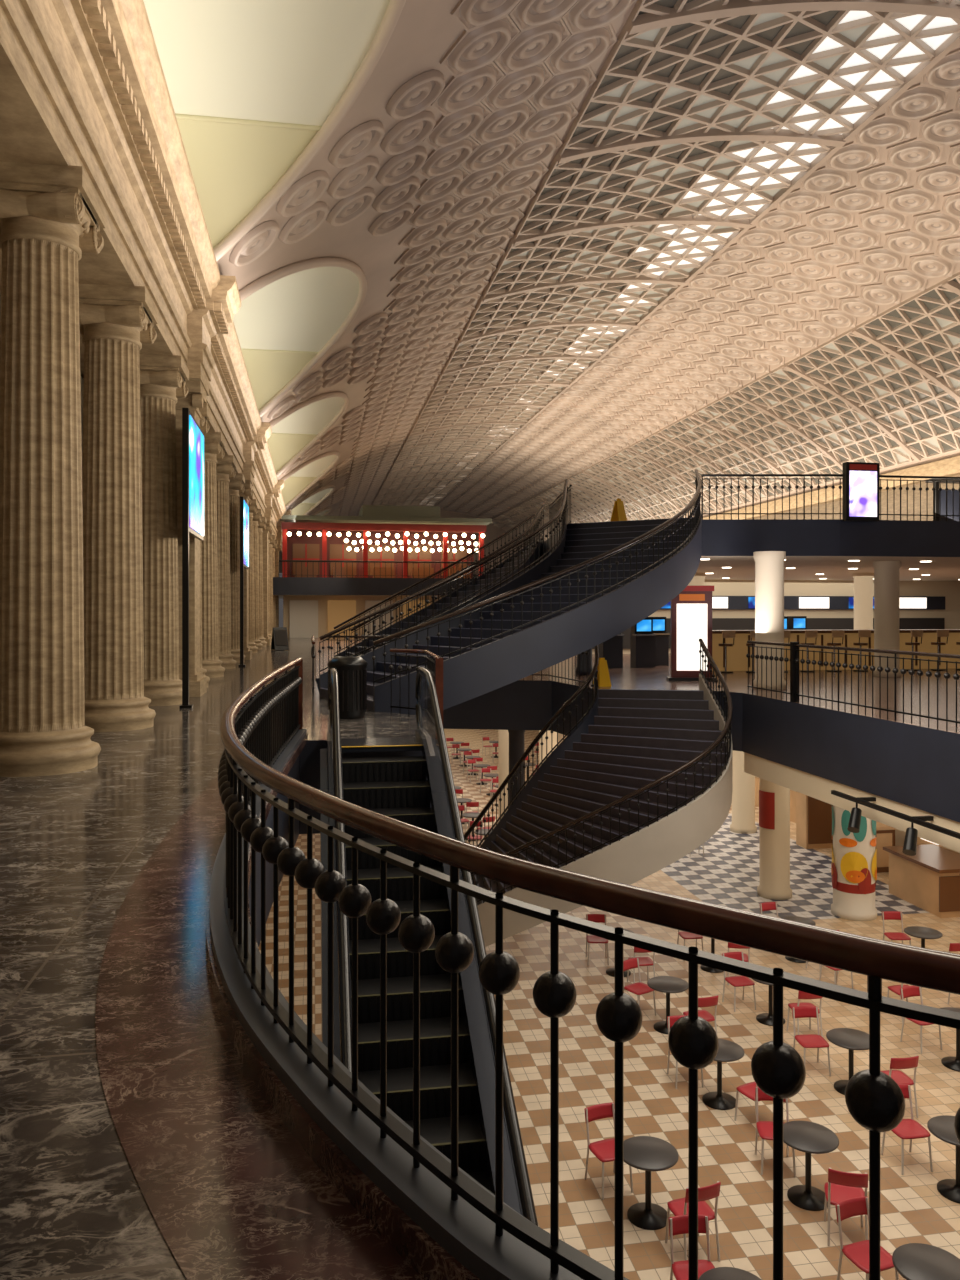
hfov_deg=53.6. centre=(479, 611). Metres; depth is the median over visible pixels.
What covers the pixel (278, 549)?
stone pilaster
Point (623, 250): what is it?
vault
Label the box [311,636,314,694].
landing railing
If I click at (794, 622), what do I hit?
ticket machine
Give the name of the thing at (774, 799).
round column
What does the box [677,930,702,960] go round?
dining chair
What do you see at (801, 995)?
dining chair
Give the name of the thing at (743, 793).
round column
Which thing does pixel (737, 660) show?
countertop
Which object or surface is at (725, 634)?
bar stool
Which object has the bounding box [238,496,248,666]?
digital display
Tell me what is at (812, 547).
floor
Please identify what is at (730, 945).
dining chair
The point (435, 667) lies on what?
landing railing
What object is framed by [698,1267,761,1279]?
cafe table
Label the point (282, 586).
floor
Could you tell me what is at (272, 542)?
column
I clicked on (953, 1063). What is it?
cafe table
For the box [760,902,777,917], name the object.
dining chair
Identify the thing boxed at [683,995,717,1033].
dining chair
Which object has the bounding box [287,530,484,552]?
string lights
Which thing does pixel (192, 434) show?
digital display
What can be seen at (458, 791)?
dining chair
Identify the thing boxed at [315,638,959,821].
floor
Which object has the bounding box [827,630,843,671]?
bar stool
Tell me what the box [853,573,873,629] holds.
round column
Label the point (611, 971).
cafe table
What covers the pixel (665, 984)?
cafe table
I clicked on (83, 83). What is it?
entablature
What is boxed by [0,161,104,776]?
column
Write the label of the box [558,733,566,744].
round column
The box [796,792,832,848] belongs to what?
tall cabinet
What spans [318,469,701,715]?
curved staircase
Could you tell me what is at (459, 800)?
cafe table
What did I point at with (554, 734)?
round column
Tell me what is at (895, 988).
dining chair
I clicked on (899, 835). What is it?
wall
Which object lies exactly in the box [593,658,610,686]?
sign
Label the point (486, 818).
dining chair
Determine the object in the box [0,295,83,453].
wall
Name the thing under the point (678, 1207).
dining chair
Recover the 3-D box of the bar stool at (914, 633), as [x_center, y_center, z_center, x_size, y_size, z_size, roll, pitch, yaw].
[12.198,1.075,26.775,0.394,1.150,0.415,0,0,-10]
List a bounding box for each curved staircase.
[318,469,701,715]
[333,505,543,656]
[464,638,732,946]
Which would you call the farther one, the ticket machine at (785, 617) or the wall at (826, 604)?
the wall at (826, 604)
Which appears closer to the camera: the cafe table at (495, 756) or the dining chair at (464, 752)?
the dining chair at (464, 752)
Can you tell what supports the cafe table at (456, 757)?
on the floor at (912, 1208)
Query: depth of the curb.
2.75 m
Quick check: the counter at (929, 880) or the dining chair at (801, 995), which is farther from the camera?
the counter at (929, 880)
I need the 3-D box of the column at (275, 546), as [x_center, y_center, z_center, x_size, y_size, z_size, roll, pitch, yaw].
[-13.273,-1.430,59.709,1.190,6.160,1.190,0,0,-10]
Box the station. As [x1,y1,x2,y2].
[875,821,897,872]
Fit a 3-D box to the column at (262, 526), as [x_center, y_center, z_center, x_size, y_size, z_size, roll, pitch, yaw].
[-10.809,-1.430,45.522,1.190,6.160,1.190,0,0,-10]
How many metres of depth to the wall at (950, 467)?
45.48 m
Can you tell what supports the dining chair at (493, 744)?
on the floor at (912, 1208)
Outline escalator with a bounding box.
[320,667,538,1226]
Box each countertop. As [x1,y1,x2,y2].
[712,629,959,670]
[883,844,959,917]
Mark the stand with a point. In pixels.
(936, 484)
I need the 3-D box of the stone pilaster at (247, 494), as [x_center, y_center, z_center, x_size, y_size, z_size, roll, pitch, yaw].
[-8.481,-1.425,33.138,1.030,6.150,1.120,0,0,-10]
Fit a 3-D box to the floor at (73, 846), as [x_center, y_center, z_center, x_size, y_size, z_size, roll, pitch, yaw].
[-3.682,2.250,28.795,14.600,1.200,66.000,0,0,-10]
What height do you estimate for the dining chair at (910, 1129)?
0.864 m
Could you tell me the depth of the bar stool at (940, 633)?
26.74 m
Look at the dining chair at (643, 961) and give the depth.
17.66 m
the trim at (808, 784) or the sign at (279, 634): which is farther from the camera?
the sign at (279, 634)
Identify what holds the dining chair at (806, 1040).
on the floor at (912, 1208)
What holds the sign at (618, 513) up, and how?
on the floor at (812, 547)
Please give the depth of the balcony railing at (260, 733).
2.33 m
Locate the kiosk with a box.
[667,586,715,680]
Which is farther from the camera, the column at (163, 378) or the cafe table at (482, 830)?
the cafe table at (482, 830)
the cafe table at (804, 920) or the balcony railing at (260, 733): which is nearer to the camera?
the balcony railing at (260, 733)
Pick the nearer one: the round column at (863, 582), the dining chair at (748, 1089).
the dining chair at (748, 1089)
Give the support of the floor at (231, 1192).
on the floor at (73, 846)
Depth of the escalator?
8.47 m
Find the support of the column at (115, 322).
on the floor at (73, 846)
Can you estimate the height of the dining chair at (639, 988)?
0.864 m
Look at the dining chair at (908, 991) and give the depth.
15.47 m
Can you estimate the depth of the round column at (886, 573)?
24.20 m
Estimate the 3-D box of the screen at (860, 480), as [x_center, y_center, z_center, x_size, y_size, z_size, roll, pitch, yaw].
[8.820,-2.775,21.973,0.840,1.350,0.180,0,0,-10]
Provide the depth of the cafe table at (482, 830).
26.97 m
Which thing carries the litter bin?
on the floor at (73, 846)
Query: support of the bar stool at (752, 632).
on the floor at (915, 765)
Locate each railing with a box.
[210,658,959,1279]
[279,560,488,577]
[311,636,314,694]
[322,635,588,688]
[389,649,442,738]
[524,484,571,546]
[701,474,959,520]
[746,641,959,731]
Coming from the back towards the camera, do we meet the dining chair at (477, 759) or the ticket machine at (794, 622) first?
the dining chair at (477, 759)
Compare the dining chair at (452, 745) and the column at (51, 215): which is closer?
the column at (51, 215)
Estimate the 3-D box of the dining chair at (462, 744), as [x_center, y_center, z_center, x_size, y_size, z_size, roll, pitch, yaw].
[-0.748,6.570,44.845,0.430,0.864,0.507,0,0,-15]
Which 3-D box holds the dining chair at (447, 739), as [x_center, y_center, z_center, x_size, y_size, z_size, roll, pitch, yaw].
[-1.446,6.570,46.121,0.430,0.864,0.507,0,0,-8]
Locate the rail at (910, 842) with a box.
[831,790,959,874]
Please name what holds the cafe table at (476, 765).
on the floor at (912, 1208)
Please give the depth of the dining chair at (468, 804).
30.70 m
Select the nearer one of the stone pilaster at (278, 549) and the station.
the station
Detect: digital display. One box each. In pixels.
[179,408,203,708]
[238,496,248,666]
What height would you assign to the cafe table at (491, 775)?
0.755 m
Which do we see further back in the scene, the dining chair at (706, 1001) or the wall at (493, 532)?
the wall at (493, 532)
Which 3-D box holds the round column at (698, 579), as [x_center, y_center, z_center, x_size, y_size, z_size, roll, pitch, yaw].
[7.182,0.175,31.697,0.690,2.950,0.690,0,0,-10]
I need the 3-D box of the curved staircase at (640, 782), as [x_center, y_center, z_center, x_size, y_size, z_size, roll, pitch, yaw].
[1.604,4.029,19.313,6.987,6.942,3.877,0,0,23]
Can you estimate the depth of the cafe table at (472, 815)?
29.27 m
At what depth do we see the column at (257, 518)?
41.78 m
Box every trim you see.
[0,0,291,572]
[744,752,959,851]
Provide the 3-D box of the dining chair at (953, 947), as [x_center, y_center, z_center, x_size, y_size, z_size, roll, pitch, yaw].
[8.876,6.570,17.861,0.430,0.864,0.507,0,0,-11]
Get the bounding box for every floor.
[0,638,438,1279]
[95,776,423,1279]
[259,729,959,1279]
[273,577,472,598]
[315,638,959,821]
[540,519,959,580]
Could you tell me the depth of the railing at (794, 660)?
15.98 m
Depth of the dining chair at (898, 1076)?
13.16 m
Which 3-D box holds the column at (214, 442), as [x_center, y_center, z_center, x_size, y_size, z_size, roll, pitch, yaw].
[-7.113,-1.430,24.240,1.190,6.160,1.190,0,0,-10]
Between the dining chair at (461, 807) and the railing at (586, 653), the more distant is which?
the dining chair at (461, 807)
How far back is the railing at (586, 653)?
22.28 m
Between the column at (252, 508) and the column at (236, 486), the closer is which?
the column at (236, 486)
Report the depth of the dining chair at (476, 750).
42.41 m
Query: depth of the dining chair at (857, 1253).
9.79 m
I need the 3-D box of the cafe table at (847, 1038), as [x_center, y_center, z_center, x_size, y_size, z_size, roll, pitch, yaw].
[5.445,6.622,13.937,0.690,0.755,0.690,0,0,-10]
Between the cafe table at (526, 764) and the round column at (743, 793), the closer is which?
the round column at (743, 793)
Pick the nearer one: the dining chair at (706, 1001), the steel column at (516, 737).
the dining chair at (706, 1001)
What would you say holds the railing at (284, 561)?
on the floor at (282, 586)
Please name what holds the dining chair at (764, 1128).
on the floor at (912, 1208)
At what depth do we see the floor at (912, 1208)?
14.47 m
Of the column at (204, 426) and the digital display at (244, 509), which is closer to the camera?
the column at (204, 426)
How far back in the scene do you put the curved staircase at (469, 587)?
29.08 m
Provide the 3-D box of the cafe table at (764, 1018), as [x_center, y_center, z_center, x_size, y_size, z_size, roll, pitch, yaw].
[4.985,6.622,16.293,0.690,0.755,0.690,0,0,-10]
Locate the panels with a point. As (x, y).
(303, 613)
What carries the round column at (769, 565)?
on the floor at (915, 765)
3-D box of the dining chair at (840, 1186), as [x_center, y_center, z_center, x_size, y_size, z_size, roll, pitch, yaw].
[4.096,6.570,10.636,0.430,0.864,0.507,0,0,15]
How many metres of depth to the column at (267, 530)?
46.96 m
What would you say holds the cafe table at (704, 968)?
on the floor at (912, 1208)
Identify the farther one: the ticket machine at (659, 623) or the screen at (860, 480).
the ticket machine at (659, 623)
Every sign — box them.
[271,627,288,649]
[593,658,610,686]
[610,499,626,520]
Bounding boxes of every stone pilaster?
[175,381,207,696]
[238,481,252,659]
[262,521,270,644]
[275,542,280,626]
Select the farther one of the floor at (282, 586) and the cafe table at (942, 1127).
the floor at (282, 586)
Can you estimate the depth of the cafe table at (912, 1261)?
9.12 m
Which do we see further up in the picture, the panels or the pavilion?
the pavilion
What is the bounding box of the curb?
[206,733,480,1279]
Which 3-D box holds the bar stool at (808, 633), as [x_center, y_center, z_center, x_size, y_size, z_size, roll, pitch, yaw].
[9.045,1.075,26.227,0.394,1.150,0.415,0,0,-10]
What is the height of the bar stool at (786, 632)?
1.150 m
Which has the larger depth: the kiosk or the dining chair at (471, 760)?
the dining chair at (471, 760)
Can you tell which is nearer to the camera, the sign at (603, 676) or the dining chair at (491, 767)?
the sign at (603, 676)
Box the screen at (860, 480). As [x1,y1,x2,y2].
[842,462,879,521]
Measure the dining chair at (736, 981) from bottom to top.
0.864 m
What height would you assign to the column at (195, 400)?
6.150 m
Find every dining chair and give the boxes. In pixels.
[446,738,454,755]
[451,744,460,764]
[455,789,463,804]
[458,805,468,831]
[459,743,469,759]
[463,751,472,772]
[466,802,478,828]
[467,749,479,768]
[467,759,479,781]
[467,821,482,843]
[473,758,482,777]
[476,816,494,842]
[480,768,490,791]
[482,737,491,755]
[484,766,496,785]
[490,778,497,798]
[492,743,497,762]
[584,1102,632,1199]
[586,914,608,964]
[624,958,655,1015]
[627,947,654,982]
[665,1181,720,1261]
[667,1015,703,1088]
[668,1214,714,1279]
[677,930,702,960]
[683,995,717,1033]
[722,952,755,1011]
[727,942,749,984]
[734,1082,758,1135]
[755,1087,795,1176]
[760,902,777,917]
[787,991,822,1036]
[792,1006,830,1076]
[819,965,853,988]
[824,1167,867,1245]
[835,1196,898,1279]
[881,1055,918,1117]
[881,1084,932,1174]
[882,911,910,944]
[887,983,921,1021]
[900,986,941,1053]
[949,943,959,951]
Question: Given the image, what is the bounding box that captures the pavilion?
[280,505,491,577]
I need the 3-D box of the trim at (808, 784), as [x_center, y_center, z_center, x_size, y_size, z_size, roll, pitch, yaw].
[7.426,3.060,8.496,0.260,0.420,22.200,0,0,-10]
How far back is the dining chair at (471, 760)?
39.41 m
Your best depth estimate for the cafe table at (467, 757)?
40.87 m
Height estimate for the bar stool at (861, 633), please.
1.150 m
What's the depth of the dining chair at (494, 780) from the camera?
35.02 m
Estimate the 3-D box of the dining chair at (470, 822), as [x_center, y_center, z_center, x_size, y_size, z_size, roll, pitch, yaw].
[-0.142,6.570,27.678,0.430,0.864,0.507,0,0,5]
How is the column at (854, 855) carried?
on the floor at (912, 1208)
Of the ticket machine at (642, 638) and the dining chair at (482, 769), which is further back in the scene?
the dining chair at (482, 769)
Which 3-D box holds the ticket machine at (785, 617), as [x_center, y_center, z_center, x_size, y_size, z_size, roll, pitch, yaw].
[10.142,0.900,32.185,0.640,1.500,0.550,0,0,-10]
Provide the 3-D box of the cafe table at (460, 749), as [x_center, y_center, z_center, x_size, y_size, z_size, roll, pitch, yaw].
[-0.706,6.622,43.217,0.690,0.755,0.690,0,0,-10]
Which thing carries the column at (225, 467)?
on the floor at (73, 846)
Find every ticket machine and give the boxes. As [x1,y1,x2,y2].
[598,633,623,667]
[630,617,656,667]
[653,617,669,665]
[784,616,787,629]
[788,616,806,629]
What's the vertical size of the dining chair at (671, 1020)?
0.864 m
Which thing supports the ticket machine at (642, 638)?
on the floor at (915, 765)
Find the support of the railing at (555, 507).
on the floor at (812, 547)
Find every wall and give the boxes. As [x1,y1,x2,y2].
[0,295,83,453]
[283,596,444,637]
[440,510,522,577]
[592,580,959,653]
[703,456,959,520]
[755,776,959,853]
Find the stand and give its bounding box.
[925,479,959,520]
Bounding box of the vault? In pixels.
[217,0,959,542]
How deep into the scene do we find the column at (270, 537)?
52.49 m
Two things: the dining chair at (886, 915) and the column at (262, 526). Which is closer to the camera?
the dining chair at (886, 915)
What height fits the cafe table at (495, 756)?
0.755 m
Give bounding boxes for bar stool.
[719,631,734,672]
[746,630,754,672]
[784,630,789,672]
[800,630,817,671]
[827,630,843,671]
[853,630,870,671]
[905,630,922,670]
[930,630,948,670]
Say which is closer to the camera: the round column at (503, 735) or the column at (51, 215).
the column at (51, 215)
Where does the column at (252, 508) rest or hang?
on the floor at (73, 846)
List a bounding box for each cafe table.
[450,742,463,758]
[457,748,471,766]
[457,798,471,823]
[462,812,479,840]
[465,756,480,774]
[474,764,489,784]
[474,829,491,838]
[483,773,497,795]
[489,741,497,757]
[525,763,535,782]
[606,929,633,976]
[624,1136,678,1229]
[647,976,687,1033]
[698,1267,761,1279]
[700,938,723,972]
[702,1039,743,1109]
[751,978,784,1025]
[781,916,815,962]
[783,1121,838,1210]
[826,1028,868,1094]
[892,1243,959,1279]
[904,926,942,947]
[927,1115,959,1203]
[940,1007,959,1071]
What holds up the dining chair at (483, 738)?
on the floor at (912, 1208)
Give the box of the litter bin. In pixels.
[327,656,366,718]
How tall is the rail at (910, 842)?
0.527 m
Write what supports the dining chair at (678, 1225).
on the floor at (912, 1208)
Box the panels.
[290,600,429,637]
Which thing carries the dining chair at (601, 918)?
on the floor at (912, 1208)
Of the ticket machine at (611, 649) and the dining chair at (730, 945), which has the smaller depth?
the dining chair at (730, 945)
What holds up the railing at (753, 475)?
on the floor at (812, 547)
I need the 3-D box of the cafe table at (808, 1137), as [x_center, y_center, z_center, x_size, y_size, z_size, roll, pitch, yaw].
[3.918,6.622,11.338,0.690,0.755,0.690,0,0,-10]
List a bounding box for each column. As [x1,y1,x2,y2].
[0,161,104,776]
[79,283,157,731]
[139,354,188,705]
[200,408,209,687]
[201,432,224,677]
[216,455,236,668]
[229,473,244,662]
[248,499,257,652]
[253,509,262,649]
[258,517,266,646]
[268,530,272,641]
[269,535,275,633]
[272,540,277,626]
[498,730,508,821]
[508,730,524,805]
[539,730,556,763]
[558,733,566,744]
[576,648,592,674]
[688,573,705,585]
[730,751,756,833]
[753,551,785,688]
[757,778,791,899]
[831,805,876,920]
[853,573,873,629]
[873,561,900,676]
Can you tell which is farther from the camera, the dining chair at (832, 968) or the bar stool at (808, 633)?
the bar stool at (808, 633)
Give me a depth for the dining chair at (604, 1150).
11.70 m
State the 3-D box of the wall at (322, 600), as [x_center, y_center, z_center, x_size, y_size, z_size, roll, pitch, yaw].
[1.680,2.850,63.372,29.000,8.300,0.300,0,0,-10]
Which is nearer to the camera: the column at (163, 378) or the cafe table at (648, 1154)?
the cafe table at (648, 1154)
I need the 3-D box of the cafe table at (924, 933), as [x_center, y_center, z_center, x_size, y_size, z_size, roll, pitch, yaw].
[8.653,6.622,18.554,0.690,0.755,0.690,0,0,-10]

